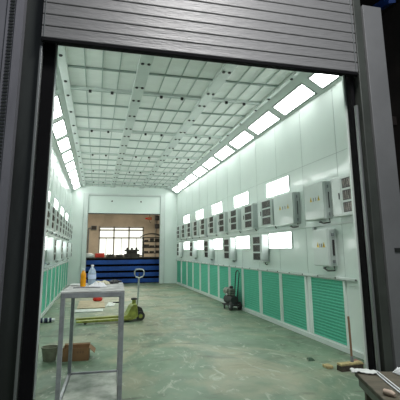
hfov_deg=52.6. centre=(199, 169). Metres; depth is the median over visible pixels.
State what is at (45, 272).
filter
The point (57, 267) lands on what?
filter
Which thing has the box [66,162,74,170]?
diffuser
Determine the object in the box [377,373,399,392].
cable
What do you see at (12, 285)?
trim
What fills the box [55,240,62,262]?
heater
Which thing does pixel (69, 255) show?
heater
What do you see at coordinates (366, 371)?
rag
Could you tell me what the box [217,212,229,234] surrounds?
heater
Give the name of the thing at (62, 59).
trim
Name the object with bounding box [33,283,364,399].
floor
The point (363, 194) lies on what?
trim
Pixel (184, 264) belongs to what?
filter
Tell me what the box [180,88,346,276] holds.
trim
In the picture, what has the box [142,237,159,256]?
storage rack
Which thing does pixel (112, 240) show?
window
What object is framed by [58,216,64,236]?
heater
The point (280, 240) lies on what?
wall light
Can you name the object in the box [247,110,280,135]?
strip light
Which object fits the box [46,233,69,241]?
cable trunking
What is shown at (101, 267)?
platform
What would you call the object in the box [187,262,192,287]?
filter
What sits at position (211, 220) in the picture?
heater
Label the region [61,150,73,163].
strip light
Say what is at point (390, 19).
wall
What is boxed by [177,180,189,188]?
strip light
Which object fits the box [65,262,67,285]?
filter
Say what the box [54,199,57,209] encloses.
diffuser
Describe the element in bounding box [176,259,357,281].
trim
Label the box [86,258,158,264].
platform
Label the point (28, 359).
trim
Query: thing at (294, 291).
filter
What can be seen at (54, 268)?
filter
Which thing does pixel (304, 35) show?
door
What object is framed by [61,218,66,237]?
heater
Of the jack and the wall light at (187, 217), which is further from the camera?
the wall light at (187, 217)
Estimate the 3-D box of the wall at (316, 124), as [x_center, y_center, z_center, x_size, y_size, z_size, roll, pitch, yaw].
[0.683,1.876,12.449,0.080,4.150,14.340,2,-12,-14]
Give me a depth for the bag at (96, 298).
12.11 m
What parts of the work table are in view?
leg, rail, leg, frame, rail, leg, leg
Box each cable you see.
[376,370,399,389]
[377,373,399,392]
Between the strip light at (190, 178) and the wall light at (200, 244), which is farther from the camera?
the strip light at (190, 178)
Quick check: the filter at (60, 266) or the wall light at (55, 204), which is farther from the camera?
the filter at (60, 266)
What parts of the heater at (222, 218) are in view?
door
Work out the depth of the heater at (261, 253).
8.91 m
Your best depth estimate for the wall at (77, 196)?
18.88 m
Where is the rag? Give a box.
[350,368,376,373]
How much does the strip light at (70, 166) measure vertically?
0.187 m
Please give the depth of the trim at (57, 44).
5.29 m
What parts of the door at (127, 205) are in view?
rail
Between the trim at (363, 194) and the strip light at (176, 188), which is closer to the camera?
the trim at (363, 194)
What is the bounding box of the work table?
[55,282,124,399]
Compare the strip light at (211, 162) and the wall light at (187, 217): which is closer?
the strip light at (211, 162)
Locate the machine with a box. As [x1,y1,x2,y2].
[124,248,139,256]
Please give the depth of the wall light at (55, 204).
11.64 m
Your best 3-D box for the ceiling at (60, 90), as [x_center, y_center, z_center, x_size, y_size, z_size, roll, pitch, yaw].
[-3.910,-0.534,11.755,0.580,0.370,14.340,2,-12,-14]
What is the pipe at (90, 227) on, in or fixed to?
on the floor
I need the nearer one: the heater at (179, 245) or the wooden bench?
the wooden bench
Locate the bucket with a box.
[41,345,57,361]
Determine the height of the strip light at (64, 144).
0.187 m
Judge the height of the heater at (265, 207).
0.659 m
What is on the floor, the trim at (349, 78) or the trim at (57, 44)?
the trim at (349, 78)
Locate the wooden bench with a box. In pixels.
[355,372,399,399]
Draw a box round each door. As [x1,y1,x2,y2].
[41,0,358,75]
[88,196,159,214]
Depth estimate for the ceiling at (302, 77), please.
8.79 m
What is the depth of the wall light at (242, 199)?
10.73 m
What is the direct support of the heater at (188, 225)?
attached to the wall at (316, 124)
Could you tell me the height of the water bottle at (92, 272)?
0.239 m
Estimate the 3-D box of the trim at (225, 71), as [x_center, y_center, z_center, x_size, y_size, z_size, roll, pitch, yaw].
[-1.034,-0.496,12.483,0.210,0.080,14.340,2,-12,-14]
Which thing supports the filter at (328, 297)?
attached to the wall at (316, 124)
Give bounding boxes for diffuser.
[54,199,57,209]
[58,138,69,151]
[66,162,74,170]
[71,177,78,183]
[172,186,180,191]
[178,180,187,187]
[203,158,218,168]
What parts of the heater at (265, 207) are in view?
door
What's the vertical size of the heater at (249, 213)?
0.659 m
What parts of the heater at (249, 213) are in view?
door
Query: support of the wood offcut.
on the wooden bench
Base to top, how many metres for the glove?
0.049 m
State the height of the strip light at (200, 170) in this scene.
0.187 m
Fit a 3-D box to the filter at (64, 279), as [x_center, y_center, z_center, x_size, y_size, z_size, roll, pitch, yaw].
[-5.380,4.188,16.075,0.030,0.955,1.050,2,-12,-14]
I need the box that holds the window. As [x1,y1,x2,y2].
[98,227,143,256]
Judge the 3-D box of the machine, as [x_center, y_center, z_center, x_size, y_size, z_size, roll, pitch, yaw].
[-3.280,3.965,19.480,0.720,0.448,0.300,2,-12,-14]
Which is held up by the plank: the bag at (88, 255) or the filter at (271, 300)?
the bag at (88, 255)
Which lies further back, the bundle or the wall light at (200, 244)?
the wall light at (200, 244)
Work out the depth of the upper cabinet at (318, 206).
6.73 m
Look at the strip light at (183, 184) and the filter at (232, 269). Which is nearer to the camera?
the filter at (232, 269)
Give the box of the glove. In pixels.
[109,279,121,283]
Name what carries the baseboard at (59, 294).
attached to the wall at (55, 182)
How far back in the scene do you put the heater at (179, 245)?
17.67 m
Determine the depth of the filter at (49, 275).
10.75 m
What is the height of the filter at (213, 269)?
0.955 m
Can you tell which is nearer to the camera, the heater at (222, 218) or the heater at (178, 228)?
the heater at (222, 218)
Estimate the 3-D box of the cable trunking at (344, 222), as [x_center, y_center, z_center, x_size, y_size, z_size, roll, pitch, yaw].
[0.600,2.068,12.515,0.035,0.030,13.900,2,-12,-14]
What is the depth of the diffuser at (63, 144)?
10.87 m
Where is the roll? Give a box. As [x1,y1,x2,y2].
[40,318,54,322]
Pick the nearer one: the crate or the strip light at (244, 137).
the strip light at (244, 137)
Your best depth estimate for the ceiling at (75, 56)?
8.47 m
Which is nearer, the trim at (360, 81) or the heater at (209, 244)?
the trim at (360, 81)
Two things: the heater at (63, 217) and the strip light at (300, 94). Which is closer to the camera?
the strip light at (300, 94)
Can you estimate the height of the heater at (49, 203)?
0.659 m
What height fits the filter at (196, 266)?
0.955 m
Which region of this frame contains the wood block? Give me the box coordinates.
[322,363,332,368]
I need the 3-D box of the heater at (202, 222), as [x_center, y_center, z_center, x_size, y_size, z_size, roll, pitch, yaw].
[0.141,2.022,14.094,0.170,0.659,0.810,2,-12,-14]
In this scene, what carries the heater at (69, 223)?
attached to the wall at (55, 182)
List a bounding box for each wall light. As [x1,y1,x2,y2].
[53,197,57,209]
[184,214,189,223]
[184,241,189,249]
[196,209,203,219]
[197,240,203,249]
[212,201,222,214]
[214,238,222,248]
[234,191,248,207]
[236,235,250,248]
[266,175,289,197]
[268,231,292,248]
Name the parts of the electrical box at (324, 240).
door, plate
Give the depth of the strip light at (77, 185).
17.81 m
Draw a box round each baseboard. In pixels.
[41,284,67,317]
[176,282,363,359]
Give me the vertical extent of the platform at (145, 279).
0.309 m
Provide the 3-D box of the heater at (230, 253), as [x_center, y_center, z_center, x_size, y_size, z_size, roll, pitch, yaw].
[0.835,2.210,11.185,0.206,0.660,0.531,2,-12,-14]
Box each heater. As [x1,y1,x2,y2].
[45,237,56,264]
[46,204,55,231]
[47,200,50,228]
[49,209,58,233]
[53,213,62,235]
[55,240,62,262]
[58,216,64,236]
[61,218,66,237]
[62,241,67,260]
[63,221,68,238]
[66,223,70,239]
[67,243,71,258]
[176,225,180,239]
[177,243,182,257]
[181,224,186,239]
[186,222,193,238]
[190,241,197,258]
[192,220,200,236]
[199,218,208,235]
[204,240,213,259]
[207,215,216,235]
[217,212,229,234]
[224,238,236,261]
[228,208,242,232]
[241,203,258,230]
[252,234,269,264]
[257,197,276,228]
[331,174,352,216]
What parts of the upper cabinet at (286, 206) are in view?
door, plate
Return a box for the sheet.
[74,308,102,311]
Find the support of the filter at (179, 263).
attached to the wall at (316, 124)
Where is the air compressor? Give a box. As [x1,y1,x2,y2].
[222,270,241,310]
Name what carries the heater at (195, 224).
attached to the wall at (316, 124)
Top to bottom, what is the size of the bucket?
0.185 m
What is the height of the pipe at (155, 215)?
4.900 m
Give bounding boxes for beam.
[372,0,395,10]
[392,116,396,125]
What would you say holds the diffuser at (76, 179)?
attached to the strip light at (76, 179)
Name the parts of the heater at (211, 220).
door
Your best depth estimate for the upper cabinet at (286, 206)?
7.83 m
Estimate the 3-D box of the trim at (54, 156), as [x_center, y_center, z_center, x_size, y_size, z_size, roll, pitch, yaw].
[-4.106,1.154,11.393,0.003,3.060,14.290,2,-12,-14]
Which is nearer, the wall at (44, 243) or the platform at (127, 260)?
the wall at (44, 243)
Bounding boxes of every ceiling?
[52,63,82,190]
[65,46,293,187]
[168,72,341,193]
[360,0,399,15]
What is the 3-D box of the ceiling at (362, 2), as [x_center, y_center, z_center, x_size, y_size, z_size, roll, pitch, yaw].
[-1.111,-4.569,13.173,12.800,0.100,14.140,2,-12,-14]
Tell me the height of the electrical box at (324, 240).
0.670 m
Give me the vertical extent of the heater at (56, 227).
0.659 m
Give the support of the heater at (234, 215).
attached to the wall at (316, 124)
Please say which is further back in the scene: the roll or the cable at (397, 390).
the roll
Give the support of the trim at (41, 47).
on the floor
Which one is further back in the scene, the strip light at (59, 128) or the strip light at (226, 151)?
the strip light at (226, 151)
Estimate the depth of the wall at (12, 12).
4.37 m
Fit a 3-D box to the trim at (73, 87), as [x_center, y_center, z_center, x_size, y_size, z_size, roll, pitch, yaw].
[-2.969,-0.570,12.002,1.100,0.096,14.340,2,-12,-14]
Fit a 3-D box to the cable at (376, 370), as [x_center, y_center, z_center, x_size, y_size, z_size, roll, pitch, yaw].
[1.069,1.164,2.082,0.013,0.008,0.880,-1,-11,4]
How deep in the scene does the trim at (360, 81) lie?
5.31 m
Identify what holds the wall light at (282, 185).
attached to the wall at (316, 124)
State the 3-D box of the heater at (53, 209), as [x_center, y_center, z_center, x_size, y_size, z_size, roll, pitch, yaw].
[-3.633,1.201,9.822,0.170,0.659,0.810,2,-12,-14]
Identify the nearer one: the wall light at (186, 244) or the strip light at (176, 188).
the wall light at (186, 244)
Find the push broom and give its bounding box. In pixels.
[337,316,363,371]
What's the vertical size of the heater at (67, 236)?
0.659 m
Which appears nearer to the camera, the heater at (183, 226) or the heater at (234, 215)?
the heater at (234, 215)
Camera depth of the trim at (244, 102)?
9.69 m
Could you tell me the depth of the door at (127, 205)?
18.97 m
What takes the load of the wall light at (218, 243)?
attached to the wall at (316, 124)
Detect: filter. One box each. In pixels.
[41,270,47,313]
[45,269,51,308]
[50,267,55,302]
[54,266,58,298]
[58,265,61,293]
[61,264,63,290]
[63,263,65,288]
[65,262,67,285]
[177,261,181,282]
[182,261,186,284]
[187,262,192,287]
[193,263,199,289]
[200,263,208,293]
[209,264,218,297]
[219,266,229,299]
[230,267,243,306]
[243,268,261,313]
[260,271,282,321]
[280,273,309,331]
[309,276,349,347]
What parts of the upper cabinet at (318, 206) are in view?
door, plate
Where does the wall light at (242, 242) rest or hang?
attached to the wall at (316, 124)
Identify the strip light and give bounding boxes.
[53,119,67,139]
[54,94,62,118]
[56,136,70,152]
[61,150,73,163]
[65,160,75,171]
[68,169,77,178]
[70,176,78,184]
[73,182,80,189]
[172,185,182,192]
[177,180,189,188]
[184,174,197,182]
[192,166,207,176]
[202,156,220,169]
[214,145,235,160]
[228,130,254,149]
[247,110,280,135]
[272,83,316,115]
[308,73,341,88]
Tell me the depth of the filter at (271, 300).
8.66 m
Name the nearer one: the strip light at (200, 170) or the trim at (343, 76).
the trim at (343, 76)
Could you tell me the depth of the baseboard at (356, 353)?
7.43 m
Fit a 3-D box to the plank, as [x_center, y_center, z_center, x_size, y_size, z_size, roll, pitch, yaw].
[-3.388,4.212,19.414,4.500,0.060,0.520,2,-12,-14]
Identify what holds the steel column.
on the floor
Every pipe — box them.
[87,227,90,252]
[154,215,155,256]
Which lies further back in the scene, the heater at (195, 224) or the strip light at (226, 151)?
the heater at (195, 224)
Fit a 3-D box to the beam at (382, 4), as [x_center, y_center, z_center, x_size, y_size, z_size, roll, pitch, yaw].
[4.272,-3.868,9.491,0.140,0.943,1.762,-3,-11,13]
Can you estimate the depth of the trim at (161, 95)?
9.42 m
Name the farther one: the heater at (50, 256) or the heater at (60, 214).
the heater at (60, 214)
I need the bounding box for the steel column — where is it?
[361,5,399,369]
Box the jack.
[75,269,144,324]
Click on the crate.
(96, 254)
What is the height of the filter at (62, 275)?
0.955 m
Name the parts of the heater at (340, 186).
door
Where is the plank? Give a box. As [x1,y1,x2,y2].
[86,257,158,258]
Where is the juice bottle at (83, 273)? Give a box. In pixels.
[80,268,85,286]
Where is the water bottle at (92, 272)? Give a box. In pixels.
[88,265,95,284]
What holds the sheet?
on the floor
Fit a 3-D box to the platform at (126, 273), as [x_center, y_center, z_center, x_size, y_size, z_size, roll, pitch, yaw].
[-3.410,4.934,19.380,4.500,0.279,0.900,2,-12,-14]
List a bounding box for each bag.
[86,253,93,257]
[89,281,106,286]
[93,297,102,300]
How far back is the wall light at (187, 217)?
17.18 m
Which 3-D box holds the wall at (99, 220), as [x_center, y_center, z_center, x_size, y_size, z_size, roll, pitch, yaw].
[-6.356,4.773,29.014,11.000,5.000,0.100,2,-12,-14]
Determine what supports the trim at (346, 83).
on the floor
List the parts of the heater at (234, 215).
door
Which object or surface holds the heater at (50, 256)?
attached to the wall at (55, 182)
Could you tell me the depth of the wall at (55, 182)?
12.49 m
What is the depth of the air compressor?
10.38 m
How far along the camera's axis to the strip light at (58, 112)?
8.27 m
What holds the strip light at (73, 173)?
attached to the ceiling at (60, 90)
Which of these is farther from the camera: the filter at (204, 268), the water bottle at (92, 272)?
the filter at (204, 268)
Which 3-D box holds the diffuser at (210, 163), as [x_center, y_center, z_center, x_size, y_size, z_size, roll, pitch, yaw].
[0.349,-0.208,13.195,0.240,0.150,1.190,2,-12,-14]
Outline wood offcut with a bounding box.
[383,388,395,396]
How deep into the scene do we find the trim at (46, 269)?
11.88 m
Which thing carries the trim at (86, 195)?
attached to the wall at (77, 196)
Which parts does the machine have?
plate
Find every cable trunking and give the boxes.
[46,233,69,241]
[176,220,352,241]
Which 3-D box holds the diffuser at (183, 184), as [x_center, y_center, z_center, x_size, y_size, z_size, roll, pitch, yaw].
[-0.711,0.619,17.332,0.240,0.150,1.190,2,-12,-14]
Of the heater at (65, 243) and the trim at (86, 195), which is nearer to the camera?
the heater at (65, 243)
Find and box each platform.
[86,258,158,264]
[86,264,158,270]
[86,270,158,277]
[86,276,158,283]
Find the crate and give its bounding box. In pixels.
[95,253,104,256]
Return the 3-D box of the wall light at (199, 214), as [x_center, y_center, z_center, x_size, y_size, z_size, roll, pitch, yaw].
[-0.007,1.665,15.064,0.020,0.330,1.130,2,-12,-14]
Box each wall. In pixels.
[0,0,26,317]
[18,43,58,398]
[44,146,71,268]
[67,186,176,285]
[86,214,159,256]
[177,80,363,352]
[382,2,399,189]
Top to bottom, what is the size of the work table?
1.090 m
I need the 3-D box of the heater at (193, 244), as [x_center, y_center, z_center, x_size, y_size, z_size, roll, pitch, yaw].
[-0.237,3.047,15.370,0.206,0.660,0.531,2,-12,-14]
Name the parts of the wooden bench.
frame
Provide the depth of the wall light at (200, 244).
14.76 m
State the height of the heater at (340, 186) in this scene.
0.659 m
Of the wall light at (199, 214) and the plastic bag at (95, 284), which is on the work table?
the plastic bag at (95, 284)
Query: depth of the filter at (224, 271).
11.94 m
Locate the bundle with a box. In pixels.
[392,367,399,375]
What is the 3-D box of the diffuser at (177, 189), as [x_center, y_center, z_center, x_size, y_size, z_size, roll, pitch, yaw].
[-1.064,0.894,18.712,0.240,0.150,1.190,2,-12,-14]
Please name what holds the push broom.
on the floor
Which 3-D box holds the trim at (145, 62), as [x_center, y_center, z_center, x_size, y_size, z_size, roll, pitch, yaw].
[-2.334,-0.551,12.161,0.210,0.080,14.340,2,-12,-14]
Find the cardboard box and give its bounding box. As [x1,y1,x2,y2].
[62,342,95,361]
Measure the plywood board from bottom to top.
0.020 m
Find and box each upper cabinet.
[273,192,300,227]
[304,181,331,223]
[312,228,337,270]
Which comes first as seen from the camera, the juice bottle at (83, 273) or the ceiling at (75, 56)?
the juice bottle at (83, 273)
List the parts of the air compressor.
motor, tank, handle frame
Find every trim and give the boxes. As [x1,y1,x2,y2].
[0,0,44,399]
[13,45,42,399]
[18,42,56,399]
[44,261,68,270]
[47,156,69,265]
[57,44,342,75]
[58,46,85,186]
[68,48,135,185]
[80,193,164,283]
[111,54,153,187]
[116,58,212,186]
[139,64,237,187]
[146,66,279,187]
[165,71,299,188]
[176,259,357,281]
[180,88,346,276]
[342,75,368,368]
[345,75,370,369]
[347,76,375,369]
[352,0,393,371]
[354,105,380,371]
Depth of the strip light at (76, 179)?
16.39 m
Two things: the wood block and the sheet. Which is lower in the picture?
the wood block
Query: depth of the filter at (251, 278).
9.73 m
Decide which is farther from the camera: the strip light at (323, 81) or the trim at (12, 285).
the strip light at (323, 81)
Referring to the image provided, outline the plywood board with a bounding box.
[77,300,104,308]

